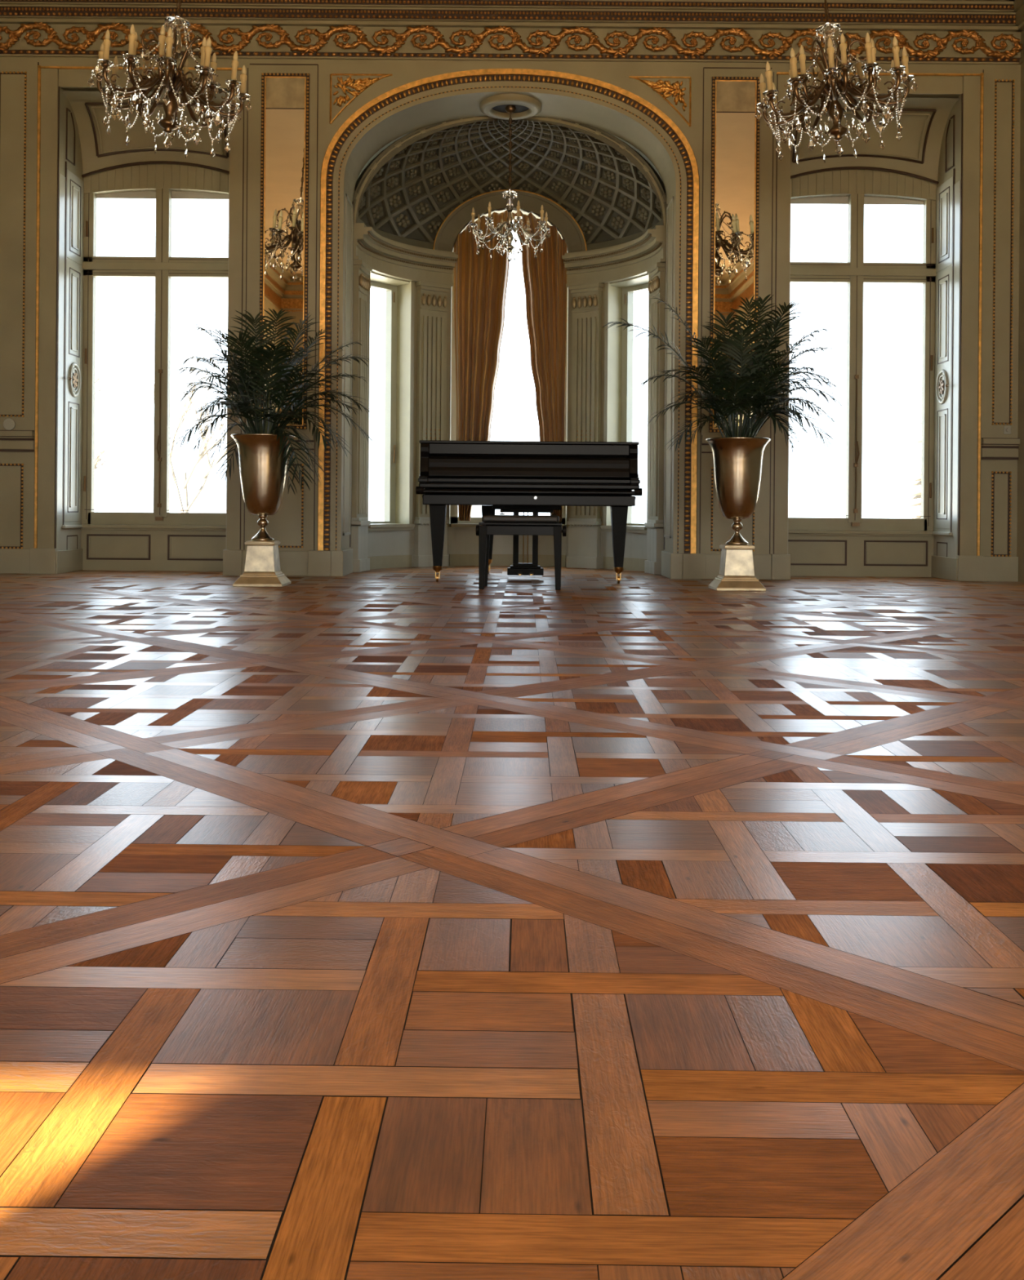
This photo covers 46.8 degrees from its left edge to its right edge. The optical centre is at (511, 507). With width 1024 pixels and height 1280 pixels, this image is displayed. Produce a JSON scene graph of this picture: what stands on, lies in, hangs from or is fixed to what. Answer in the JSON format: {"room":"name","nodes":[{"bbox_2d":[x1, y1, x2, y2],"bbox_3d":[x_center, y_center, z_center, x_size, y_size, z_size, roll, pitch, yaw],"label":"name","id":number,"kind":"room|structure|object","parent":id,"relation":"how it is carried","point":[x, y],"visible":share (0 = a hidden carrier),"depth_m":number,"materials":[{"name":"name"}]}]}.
{"room":"music room","nodes":[
{"label":"music room","id":0,"kind":"room"},
{"bbox_2d":[352,271,662,568],"bbox_3d":[-0.028,-0.835,10.075,3.100,2.750,1.549,0,0,0],"label":"wall","id":1,"kind":"structure","parent":0,"point":[460,540],"depth_m":10.31,"materials":[{"name":"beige paint"}]},
{"bbox_2d":[351,260,372,572],"bbox_3d":[-1.210,-0.720,9.476,0.103,2.460,0.324,0,0,9],"label":"trim","id":2,"kind":"structure","parent":1,"relation":"attached to","point":[362,284],"depth_m":9.37,"materials":[{"name":"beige paint"}]},
{"bbox_2d":[370,281,396,523],"bbox_3d":[-1.262,-0.901,10.101,0.138,2.078,0.771,0,0,35],"label":"window","id":3,"kind":"structure","parent":1,"relation":"in","point":[391,291],"depth_m":10.36,"materials":[{"name":"grey paint"}]},
{"bbox_2d":[413,281,450,567],"bbox_3d":[-0.693,-0.716,10.292,0.324,2.460,0.102,0,0,-35],"label":"trim","id":4,"kind":"structure","parent":1,"relation":"attached to","point":[432,298],"depth_m":10.25,"materials":[{"name":"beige paint"}]},
{"bbox_2d":[353,222,666,571],"bbox_3d":[-0.028,-0.853,10.050,2.940,2.745,1.500,0,0,0],"label":"trim","id":5,"kind":"structure","parent":1,"relation":"attached to","point":[380,264],"depth_m":10.13,"materials":[{"name":"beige paint"}]},
{"bbox_2d":[432,189,586,524],"bbox_3d":[-0.025,-1.294,10.480,1.342,2.908,0.520,0,0,0],"label":"window","id":6,"kind":"structure","parent":1,"relation":"in","point":[569,230],"depth_m":10.34,"materials":[{"name":"grey paint"}]},
{"bbox_2d":[453,210,509,520],"bbox_3d":[-0.276,-1.246,10.432,0.504,2.729,0.151,0,0,-2],"label":"curtain","id":7,"kind":"object","parent":6,"relation":"hanging from","point":[480,282],"visible":0.73,"depth_m":10.43,"materials":[{"name":"brown fabric"}]},
{"bbox_2d":[511,210,566,521],"bbox_3d":[0.233,-1.241,10.430,0.492,2.726,0.134,0,0,0],"label":"curtain","id":8,"kind":"object","parent":6,"relation":"hanging from","point":[544,276],"visible":0.76,"depth_m":10.45,"materials":[{"name":"gold fabric"}]},
{"bbox_2d":[566,282,604,568],"bbox_3d":[0.634,-0.705,10.292,0.324,2.460,0.102,0,0,35],"label":"trim","id":9,"kind":"structure","parent":1,"relation":"attached to","point":[584,541],"depth_m":10.27,"materials":[{"name":"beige paint"}]},
{"bbox_2d":[621,283,648,525],"bbox_3d":[1.207,-0.881,10.101,0.138,2.078,0.771,0,0,-35],"label":"window","id":10,"kind":"structure","parent":1,"relation":"in","point":[627,292],"depth_m":10.36,"materials":[{"name":"grey paint"}]},
{"bbox_2d":[644,262,665,574],"bbox_3d":[1.151,-0.701,9.476,0.102,2.460,0.324,0,0,-9],"label":"trim","id":11,"kind":"structure","parent":1,"relation":"attached to","point":[656,286],"depth_m":9.37,"materials":[{"name":"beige paint"}]},
{"bbox_2d":[353,115,666,250],"bbox_3d":[-0.014,-2.665,9.943,2.581,0.910,1.295,0,0,0],"label":"ceiling","id":12,"kind":"structure","parent":0,"point":[408,199],"depth_m":9.90,"materials":[{"name":"grey paint"}]},
{"bbox_2d":[357,129,662,180],"bbox_3d":[-0.012,-2.830,10.195,3.500,1.300,1.310,0,0,0],"label":"wall","id":13,"kind":"structure","parent":0,"point":[375,155],"depth_m":10.72,"materials":[{"name":"grey stone"}]},
{"bbox_2d":[357,231,662,271],"bbox_3d":[-0.017,-2.118,9.841,2.394,0.082,1.078,0,0,0],"label":"trim","id":14,"kind":"structure","parent":13,"relation":"attached to","point":[368,233],"depth_m":9.99,"materials":[{"name":"brown"}]},
{"bbox_2d":[0,23,1020,556],"bbox_3d":[-0.101,-1.696,9.175,7.740,4.470,0.750,0,0,0],"label":"wall","id":15,"kind":"structure","parent":0,"point":[284,526],"depth_m":8.80,"materials":[{"name":"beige paint"}]},
{"bbox_2d":[3,417,15,430],"bbox_3d":[-3.734,-0.618,8.794,0.090,0.090,0.012,0,0,0],"label":"wall plate","id":16,"kind":"object","parent":15,"relation":"attached to","point":[9,424],"visible":1,"depth_m":8.79,"materials":[{"name":"grey paint"}]},
{"bbox_2d":[56,91,230,571],"bbox_3d":[-2.743,-1.302,9.086,1.286,3.600,0.568,0,0,0],"label":"window","id":17,"kind":"structure","parent":15,"relation":"in","point":[161,540],"depth_m":9.29,"materials":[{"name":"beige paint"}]},
{"bbox_2d":[64,259,83,521],"bbox_3d":[-3.375,-0.884,9.115,0.008,1.985,0.350,0,0,0],"label":"shutter","id":18,"kind":"object","parent":17,"relation":"attached to","point":[73,268],"depth_m":9.11,"materials":[{"name":"grey paint"}]},
{"bbox_2d":[66,168,84,266],"bbox_3d":[-3.364,-2.224,9.115,0.008,0.665,0.350,0,0,0],"label":"shutter","id":19,"kind":"object","parent":17,"relation":"attached to","point":[74,185],"depth_m":9.10,"materials":[{"name":"grey paint"}]},
{"bbox_2d":[96,191,228,199],"bbox_3d":[-2.733,-2.512,9.364,1.146,0.140,0.008,0,0,0],"label":"roller blind","id":20,"kind":"object","parent":17,"relation":"attached to","point":[122,194],"depth_m":9.36,"materials":[{"name":"grey"}]},
{"bbox_2d":[263,77,304,424],"bbox_3d":[-1.692,-1.904,8.794,0.304,2.580,0.008,0,0,0],"label":"mirror","id":21,"kind":"object","parent":15,"relation":"attached to","point":[284,96],"visible":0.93,"depth_m":8.79,"materials":[{"name":"clear glass"}]},
{"bbox_2d":[265,77,304,108],"bbox_3d":[-1.682,-3.080,8.795,0.300,0.228,0.006,0,0,0],"label":"mirror glass","id":22,"kind":"object","parent":21,"relation":"on","point":[280,92],"depth_m":8.79,"materials":[{"name":"beige mirror"}]},
{"bbox_2d":[316,68,699,553],"bbox_3d":[-0.024,-1.416,8.785,2.624,3.492,0.030,0,0,0],"label":"trim","id":23,"kind":"structure","parent":15,"relation":"attached to","point":[504,83],"depth_m":8.78,"materials":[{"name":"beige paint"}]},
{"bbox_2d":[342,194,673,537],"bbox_3d":[-0.026,-1.060,9.045,2.460,2.560,0.350,0,0,0],"label":"trim","id":24,"kind":"structure","parent":15,"relation":"attached to","point":[346,195],"depth_m":8.89,"materials":[{"name":"gold paint"}]},
{"bbox_2d":[349,201,666,549],"bbox_3d":[-0.027,-1.030,9.262,2.460,2.700,0.045,0,0,0],"label":"trim","id":25,"kind":"structure","parent":15,"relation":"attached to","point":[352,202],"depth_m":9.27,"materials":[{"name":"gold"}]},
{"bbox_2d":[34,65,982,555],"bbox_3d":[-0.023,-1.460,8.790,7.010,3.580,0.023,0,0,0],"label":"trim","id":26,"kind":"structure","parent":15,"relation":"attached to","point":[40,67],"depth_m":8.78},
{"bbox_2d":[0,547,1017,582],"bbox_3d":[-0.118,0.424,9.020,7.740,0.190,0.560,0,0,0],"label":"baseboard","id":27,"kind":"structure","parent":15,"relation":"attached to","point":[12,561],"depth_m":8.77,"materials":[{"name":"grey paint"}]},
{"bbox_2d":[467,105,551,262],"bbox_3d":[-0.015,-2.485,9.047,0.604,1.218,0.604,0,0,9],"label":"chandelier","id":28,"kind":"object","parent":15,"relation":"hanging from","point":[509,226],"visible":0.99,"depth_m":9.03,"materials":[{"name":"clear glass"}]},
{"bbox_2d":[471,212,475,222],"bbox_3d":[-0.294,-2.194,8.986,0.028,0.092,0.028,0,0,-13],"label":"candle","id":29,"kind":"object","parent":28,"relation":"on","point":[473,214],"depth_m":8.98,"materials":[{"name":"brown wax"}]},
{"bbox_2d":[476,219,480,229],"bbox_3d":[-0.258,-2.193,9.200,0.028,0.092,0.028,1,0,32],"label":"candle","id":30,"kind":"object","parent":28,"relation":"on","point":[478,221],"depth_m":9.19,"materials":[{"name":"brown wax"}]},
{"bbox_2d":[487,206,491,217],"bbox_3d":[-0.167,-2.193,8.810,0.028,0.092,0.028,0,-2,32],"label":"candle","id":31,"kind":"object","parent":28,"relation":"on","point":[489,208],"depth_m":8.80,"materials":[{"name":"brown wax"}]},
{"bbox_2d":[516,205,519,216],"bbox_3d":[0.047,-2.191,8.774,0.028,0.092,0.028,1,-1,-13],"label":"candle","id":32,"kind":"object","parent":28,"relation":"on","point":[517,206],"depth_m":8.76,"materials":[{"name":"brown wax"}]},
{"bbox_2d":[539,209,543,221],"bbox_3d":[0.225,-2.190,8.899,0.028,0.092,0.028,3,2,32],"label":"candle","id":33,"kind":"object","parent":28,"relation":"on","point":[541,211],"depth_m":8.89,"materials":[{"name":"brown wax"}]},
{"bbox_2d":[544,217,547,227],"bbox_3d":[0.261,-2.189,9.113,0.028,0.092,0.028,3,2,-13],"label":"candle","id":34,"kind":"object","parent":28,"relation":"on","point":[545,218],"depth_m":9.10,"materials":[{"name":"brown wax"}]},
{"bbox_2d":[0,68,1019,555],"bbox_3d":[-0.103,-1.451,8.780,7.740,3.560,0.040,0,0,0],"label":"trim","id":35,"kind":"structure","parent":15,"relation":"attached to","point":[49,77],"depth_m":8.78,"materials":[{"name":"green paint"}]},
{"bbox_2d":[0,62,1019,556],"bbox_3d":[-0.103,-1.474,8.785,7.740,3.617,0.030,0,0,0],"label":"trim","id":36,"kind":"structure","parent":15,"relation":"attached to","point":[264,75],"depth_m":8.79,"materials":[{"name":"gold"}]},
{"bbox_2d":[353,118,666,225],"bbox_3d":[-0.014,-2.660,9.308,2.520,0.900,0.001,0,0,0],"label":"trim","id":37,"kind":"structure","parent":15,"relation":"attached to","point":[626,155],"depth_m":9.31,"materials":[{"name":"grey paint"}]},
{"bbox_2d":[479,93,541,119],"bbox_3d":[-0.011,-3.061,9.050,0.480,0.075,0.480,0,0,0],"label":"trim","id":38,"kind":"structure","parent":15,"relation":"attached to","point":[486,106],"depth_m":8.93,"materials":[{"name":"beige paint"}]},
{"bbox_2d":[492,104,528,113],"bbox_3d":[-0.010,-3.076,9.050,0.304,0.024,0.304,0,0,0],"label":"trim","id":39,"kind":"structure","parent":15,"relation":"attached to","point":[519,108],"depth_m":9.10,"materials":[{"name":"black"}]},
{"bbox_2d":[0,22,1022,59],"bbox_3d":[-0.103,-3.466,8.787,7.801,0.229,0.051,0,0,0],"label":"trim","id":40,"kind":"structure","parent":15,"relation":"attached to","point":[14,36],"depth_m":8.77,"materials":[{"name":"gold metal"}]},
{"bbox_2d":[713,81,755,427],"bbox_3d":[1.652,-1.877,8.794,0.304,2.580,0.008,0,0,0],"label":"mirror","id":41,"kind":"object","parent":15,"relation":"attached to","point":[735,100],"visible":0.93,"depth_m":8.79,"materials":[{"name":"clear glass"}]},
{"bbox_2d":[715,81,755,111],"bbox_3d":[1.661,-3.053,8.795,0.300,0.228,0.006,0,0,0],"label":"mirror glass","id":42,"kind":"object","parent":41,"relation":"on","point":[731,96],"depth_m":8.79,"materials":[{"name":"beige mirror"}]},
{"bbox_2d":[786,97,959,577],"bbox_3d":[2.693,-1.258,9.086,1.286,3.600,0.568,0,0,0],"label":"window","id":43,"kind":"structure","parent":15,"relation":"in","point":[853,545],"depth_m":9.29,"materials":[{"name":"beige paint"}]},
{"bbox_2d":[790,196,923,204],"bbox_3d":[2.703,-2.469,9.364,1.146,0.140,0.008,0,0,0],"label":"roller blind","id":44,"kind":"object","parent":43,"relation":"attached to","point":[808,200],"depth_m":9.36,"materials":[{"name":"grey"}]},
{"bbox_2d":[933,266,951,528],"bbox_3d":[3.319,-0.831,9.115,0.008,1.985,0.350,0,0,0],"label":"shutter","id":45,"kind":"object","parent":43,"relation":"attached to","point":[942,277],"depth_m":9.11,"materials":[{"name":"grey paint"}]},
{"bbox_2d":[935,176,952,272],"bbox_3d":[3.329,-2.171,9.115,0.008,0.665,0.350,0,0,0],"label":"shutter","id":46,"kind":"object","parent":43,"relation":"attached to","point":[944,193],"depth_m":9.10,"materials":[{"name":"grey paint"}]},
{"bbox_2d":[1003,426,1010,434],"bbox_3d":[3.680,-0.576,8.790,0.050,0.060,0.020,0,0,0],"label":"wall switch","id":47,"kind":"object","parent":15,"relation":"attached to","point":[1006,429],"visible":1,"depth_m":8.79,"materials":[{"name":"grey paint"}]},
{"bbox_2d":[0,565,1023,1279],"bbox_3d":[-0.119,0.549,4.000,7.740,0.060,13.400,0,0,0],"label":"floor","id":48,"kind":"structure","parent":0,"point":[397,923],"depth_m":1.47,"materials":[{"name":"brown wood"}]},
{"bbox_2d":[231,433,296,586],"bbox_3d":[-1.625,0.018,7.730,0.418,0.978,0.418,0,0,0],"label":"pedestal urn","id":49,"kind":"object","parent":48,"relation":"on","point":[263,475],"visible":0.96,"depth_m":7.62,"materials":[{"name":"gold metal"}]},
{"bbox_2d":[231,433,296,515],"bbox_3d":[-1.623,-0.209,7.730,0.418,0.523,0.418,0,0,0],"label":"bowl","id":50,"kind":"object","parent":49,"relation":"on","point":[263,475],"depth_m":7.61,"materials":[{"name":"gold metal"}]},
{"bbox_2d":[168,307,376,495],"bbox_3d":[-1.568,-0.719,7.713,1.375,1.274,0.932,0,0,-5],"label":"areca palm","id":51,"kind":"object","parent":49,"relation":"in","point":[277,388],"visible":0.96,"depth_m":7.67,"materials":[{"name":"green plant"}]},
{"bbox_2d":[475,515,566,590],"bbox_3d":[0.058,0.285,7.660,0.584,0.470,0.330,0,0,3],"label":"piano bench","id":52,"kind":"object","parent":48,"relation":"on","point":[509,525],"visible":1,"depth_m":7.51,"materials":[{"name":"black leather"}]},
{"bbox_2d":[415,440,642,583],"bbox_3d":[0.115,0.032,8.780,1.534,0.978,1.539,0,0,0],"label":"grand piano","id":53,"kind":"object","parent":48,"relation":"on","point":[515,477],"visible":0.98,"depth_m":8.12,"materials":[{"name":"black paint"}]},
{"bbox_2d":[705,436,770,591],"bbox_3d":[1.465,0.043,7.700,0.418,0.978,0.418,0,0,0],"label":"pedestal urn","id":54,"kind":"object","parent":48,"relation":"on","point":[737,460],"visible":1,"depth_m":7.59,"materials":[{"name":"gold metal"}]},
{"bbox_2d":[602,294,844,455],"bbox_3d":[1.375,-0.867,7.673,1.597,1.137,0.970,0,0,0],"label":"areca palm","id":55,"kind":"object","parent":54,"relation":"in","point":[756,370],"visible":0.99,"depth_m":7.62,"materials":[{"name":"green plant"}]},
{"bbox_2d":[705,436,770,519],"bbox_3d":[1.466,-0.185,7.700,0.418,0.523,0.418,0,0,0],"label":"bowl","id":56,"kind":"object","parent":54,"relation":"on","point":[737,460],"depth_m":7.58,"materials":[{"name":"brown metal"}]},
{"bbox_2d":[1016,29,1023,582],"bbox_3d":[3.868,-1.664,3.325,0.200,4.470,12.450,0,0,0],"label":"wall","id":57,"kind":"structure","parent":0,"point":[1020,531],"depth_m":8.75,"materials":[{"name":"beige paint"}]},
{"bbox_2d":[0,0,1023,65],"bbox_3d":[-0.086,-3.626,3.050,7.740,0.610,11.500,0,0,0],"label":"trim","id":58,"kind":"structure","parent":57,"relation":"attached to","point":[1018,11],"depth_m":8.74,"materials":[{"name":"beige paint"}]},
{"bbox_3d":[-0.083,-4.006,3.325,8.140,0.150,12.450,0,0,0],"label":"ceiling","id":59,"kind":"structure","parent":0,"visible":0},
{"bbox_2d":[87,0,251,158],"bbox_3d":[-1.954,-2.996,6.801,0.869,1.882,0.884,0,0,3],"label":"crystal chandelier","id":60,"kind":"object","parent":59,"relation":"hanging from","point":[175,81],"visible":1,"depth_m":6.72,"materials":[{"name":"brown metal"}]},
{"bbox_2d":[97,50,103,70],"bbox_3d":[-2.329,-2.521,6.710,0.040,0.128,0.040,7,1,-13],"label":"candle","id":61,"kind":"object","parent":60,"relation":"on","point":[100,55],"depth_m":6.69,"materials":[{"name":"brown wax"}]},
{"bbox_2d":[102,39,111,60],"bbox_3d":[-2.235,-2.515,6.528,0.040,0.128,0.040,2,2,-43],"label":"candle","id":62,"kind":"object","parent":60,"relation":"on","point":[107,43],"depth_m":6.51,"materials":[{"name":"brown wax"}]},
{"bbox_2d":[111,65,118,84],"bbox_3d":[-2.323,-2.518,6.915,0.040,0.128,0.040,6,0,17],"label":"candle","id":63,"kind":"object","parent":60,"relation":"on","point":[114,70],"depth_m":6.90,"materials":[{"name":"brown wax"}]},
{"bbox_2d":[128,33,135,54],"bbox_3d":[-2.063,-2.502,6.421,0.040,0.128,0.040,3,0,17],"label":"candle","id":64,"kind":"object","parent":60,"relation":"on","point":[131,37],"depth_m":6.41,"materials":[{"name":"brown wax"}]},
{"bbox_2d":[133,40,137,55],"bbox_3d":[-2.138,-2.570,6.686,0.040,0.128,0.040,7,-2,-30],"label":"candle","id":65,"kind":"object","parent":60,"relation":"on","point":[135,42],"depth_m":6.68,"materials":[{"name":"brown wax"}]},
{"bbox_2d":[142,56,150,75],"bbox_3d":[-2.140,-2.568,6.915,0.040,0.128,0.040,6,0,30],"label":"candle","id":66,"kind":"object","parent":60,"relation":"on","point":[146,63],"depth_m":6.90,"materials":[{"name":"brown wax"}]},
{"bbox_2d":[158,35,165,55],"bbox_3d":[-1.942,-2.555,6.570,0.040,0.128,0.040,3,1,0],"label":"candle","id":67,"kind":"object","parent":60,"relation":"on","point":[162,38],"depth_m":6.56,"materials":[{"name":"brown wax"}]},
{"bbox_2d":[165,36,173,57],"bbox_3d":[-1.859,-2.485,6.417,0.040,0.128,0.040,3,-2,-13],"label":"candle","id":68,"kind":"object","parent":60,"relation":"on","point":[169,40],"depth_m":6.40,"materials":[{"name":"brown wax"}]},
{"bbox_2d":[182,66,189,78],"bbox_3d":[-1.943,-2.551,7.033,0.040,0.128,0.040,5,-1,0],"label":"candle","id":69,"kind":"object","parent":60,"relation":"on","point":[185,69],"depth_m":7.02,"materials":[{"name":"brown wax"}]},
{"bbox_2d":[200,46,205,66],"bbox_3d":[-1.743,-2.538,6.688,0.040,0.128,0.040,3,-1,30],"label":"candle","id":70,"kind":"object","parent":60,"relation":"on","point":[202,54],"depth_m":6.67,"materials":[{"name":"brown wax"}]},
{"bbox_2d":[204,46,212,66],"bbox_3d":[-1.676,-2.470,6.513,0.040,0.128,0.040,6,-1,-43],"label":"candle","id":71,"kind":"object","parent":60,"relation":"on","point":[207,50],"depth_m":6.50,"materials":[{"name":"brown wax"}]},
{"bbox_2d":[209,62,217,81],"bbox_3d":[-1.745,-2.536,6.915,0.040,0.128,0.040,3,2,-30],"label":"candle","id":72,"kind":"object","parent":60,"relation":"on","point":[213,64],"depth_m":6.90,"materials":[{"name":"brown wax"}]},
{"bbox_2d":[231,60,238,79],"bbox_3d":[-1.568,-2.459,6.685,0.040,0.128,0.040,6,1,17],"label":"candle","id":73,"kind":"object","parent":60,"relation":"on","point":[234,64],"depth_m":6.67,"materials":[{"name":"brown wax"}]},
{"bbox_2d":[240,74,247,93],"bbox_3d":[-1.565,-2.457,6.892,0.040,0.128,0.040,3,-1,-13],"label":"candle","id":74,"kind":"object","parent":60,"relation":"on","point":[242,77],"depth_m":6.88,"materials":[{"name":"brown wax"}]},
{"bbox_2d":[755,0,917,164],"bbox_3d":[1.860,-2.960,6.801,0.884,1.888,0.877,0,0,30],"label":"crystal chandelier","id":75,"kind":"object","parent":59,"relation":"hanging from","point":[832,84],"visible":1,"depth_m":6.71,"materials":[{"name":"brown metal"}]},
{"bbox_2d":[758,82,765,102],"bbox_3d":[1.466,-2.413,6.911,0.040,0.128,0.040,-5,3,17],"label":"candle","id":76,"kind":"object","parent":75,"relation":"on","point":[762,86],"depth_m":6.90,"materials":[{"name":"brown wax"}]},
{"bbox_2d":[764,70,773,90],"bbox_3d":[1.460,-2.410,6.710,0.040,0.128,0.040,-5,0,-13],"label":"candle","id":77,"kind":"object","parent":75,"relation":"on","point":[768,73],"depth_m":6.70,"materials":[{"name":"brown wax"}]},
{"bbox_2d":[773,94,777,109],"bbox_3d":[1.573,-2.426,7.088,0.040,0.128,0.040,-6,0,-43],"label":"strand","id":78,"kind":"object","parent":75,"relation":"on","point":[775,101],"depth_m":7.07,"materials":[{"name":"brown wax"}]},
{"bbox_2d":[788,68,793,88],"bbox_3d":[1.639,-2.495,6.910,0.040,0.128,0.040,-3,2,30],"label":"candle","id":79,"kind":"object","parent":75,"relation":"on","point":[789,71],"depth_m":6.90,"materials":[{"name":"brown wax"}]},
{"bbox_2d":[789,57,797,77],"bbox_3d":[1.556,-2.417,6.530,0.040,0.128,0.040,-4,-1,-43],"label":"candle","id":80,"kind":"object","parent":75,"relation":"on","point":[793,60],"depth_m":6.52,"materials":[{"name":"brown wax"}]},
{"bbox_2d":[798,53,805,74],"bbox_3d":[1.641,-2.492,6.681,0.040,0.128,0.040,-4,1,-30],"label":"candle","id":81,"kind":"object","parent":75,"relation":"on","point":[802,57],"depth_m":6.67,"materials":[{"name":"brown wax"}]},
{"bbox_2d":[817,72,823,86],"bbox_3d":[1.836,-2.515,7.029,0.040,0.128,0.040,-5,0,0],"label":"candle","id":82,"kind":"object","parent":75,"relation":"on","point":[820,77],"depth_m":7.01,"materials":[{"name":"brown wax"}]},
{"bbox_2d":[826,46,834,67],"bbox_3d":[1.731,-2.432,6.421,0.040,0.128,0.040,-4,-1,17],"label":"candle","id":83,"kind":"object","parent":75,"relation":"on","point":[830,51],"depth_m":6.41,"materials":[{"name":"brown wax"}]},
{"bbox_2d":[839,43,846,63],"bbox_3d":[1.839,-2.509,6.566,0.040,0.128,0.040,-4,2,0],"label":"candle","id":84,"kind":"object","parent":75,"relation":"on","point":[842,46],"depth_m":6.55,"materials":[{"name":"brown wax"}]},
{"bbox_2d":[854,62,862,82],"bbox_3d":[2.032,-2.533,6.915,0.040,0.128,0.040,-7,0,-30],"label":"candle","id":85,"kind":"object","parent":75,"relation":"on","point":[858,65],"depth_m":6.90,"materials":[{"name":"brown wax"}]},
{"bbox_2d":[864,42,871,63],"bbox_3d":[1.933,-2.451,6.411,0.040,0.128,0.040,-6,3,-13],"label":"candle","id":86,"kind":"object","parent":75,"relation":"on","point":[868,46],"depth_m":6.40,"materials":[{"name":"brown wax"}]},
{"bbox_2d":[871,47,875,62],"bbox_3d":[2.038,-2.530,6.684,0.040,0.128,0.040,-3,1,30],"label":"candle","id":87,"kind":"object","parent":75,"relation":"on","point":[873,50],"depth_m":6.67,"materials":[{"name":"brown wax"}]},
{"bbox_2d":[889,73,894,88],"bbox_3d":[2.226,-2.486,6.888,0.040,0.128,0.040,-6,1,-13],"label":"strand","id":88,"kind":"object","parent":75,"relation":"on","point":[892,80],"depth_m":6.88,"materials":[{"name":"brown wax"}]},
{"bbox_2d":[891,45,899,66],"bbox_3d":[2.113,-2.470,6.508,0.040,0.128,0.040,-7,3,-43],"label":"candle","id":89,"kind":"object","parent":75,"relation":"on","point":[895,50],"depth_m":6.50,"materials":[{"name":"brown wax"}]},
{"bbox_2d":[900,55,908,75],"bbox_3d":[2.221,-2.483,6.684,0.040,0.128,0.040,-4,1,17],"label":"candle","id":90,"kind":"object","parent":75,"relation":"on","point":[904,59],"depth_m":6.67,"materials":[{"name":"brown wax"}]},
{"label":"outside","id":91,"kind":"structure","parent":0,"visible":0},
{"bbox_3d":[-0.045,1.245,39.800,80.000,0.050,60.400,0,0,0],"label":"ground","id":92,"kind":"structure","parent":91,"visible":0},
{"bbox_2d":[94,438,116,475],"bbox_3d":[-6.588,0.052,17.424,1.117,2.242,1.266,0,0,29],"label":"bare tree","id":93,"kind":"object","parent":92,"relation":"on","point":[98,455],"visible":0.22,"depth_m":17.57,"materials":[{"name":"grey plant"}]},
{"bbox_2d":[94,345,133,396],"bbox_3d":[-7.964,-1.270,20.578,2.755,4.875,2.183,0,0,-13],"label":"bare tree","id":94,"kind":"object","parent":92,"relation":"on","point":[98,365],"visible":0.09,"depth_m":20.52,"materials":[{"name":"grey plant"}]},
{"bbox_2d":[127,342,226,512],"bbox_3d":[-5.960,-0.950,21.879,2.811,4.255,2.622,0,0,0],"label":"bare tree","id":95,"kind":"object","parent":92,"relation":"on","point":[187,506],"visible":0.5,"depth_m":21.99,"materials":[{"name":"grey plant"}]},
{"bbox_2d":[908,412,921,518],"bbox_3d":[8.579,-1.311,24.031,1.082,5.200,1.084,0,0,17],"label":"bare tree","id":96,"kind":"object","parent":92,"relation":"on","point":[917,495],"visible":0.05,"depth_m":24.07,"materials":[{"name":"grey plant"}]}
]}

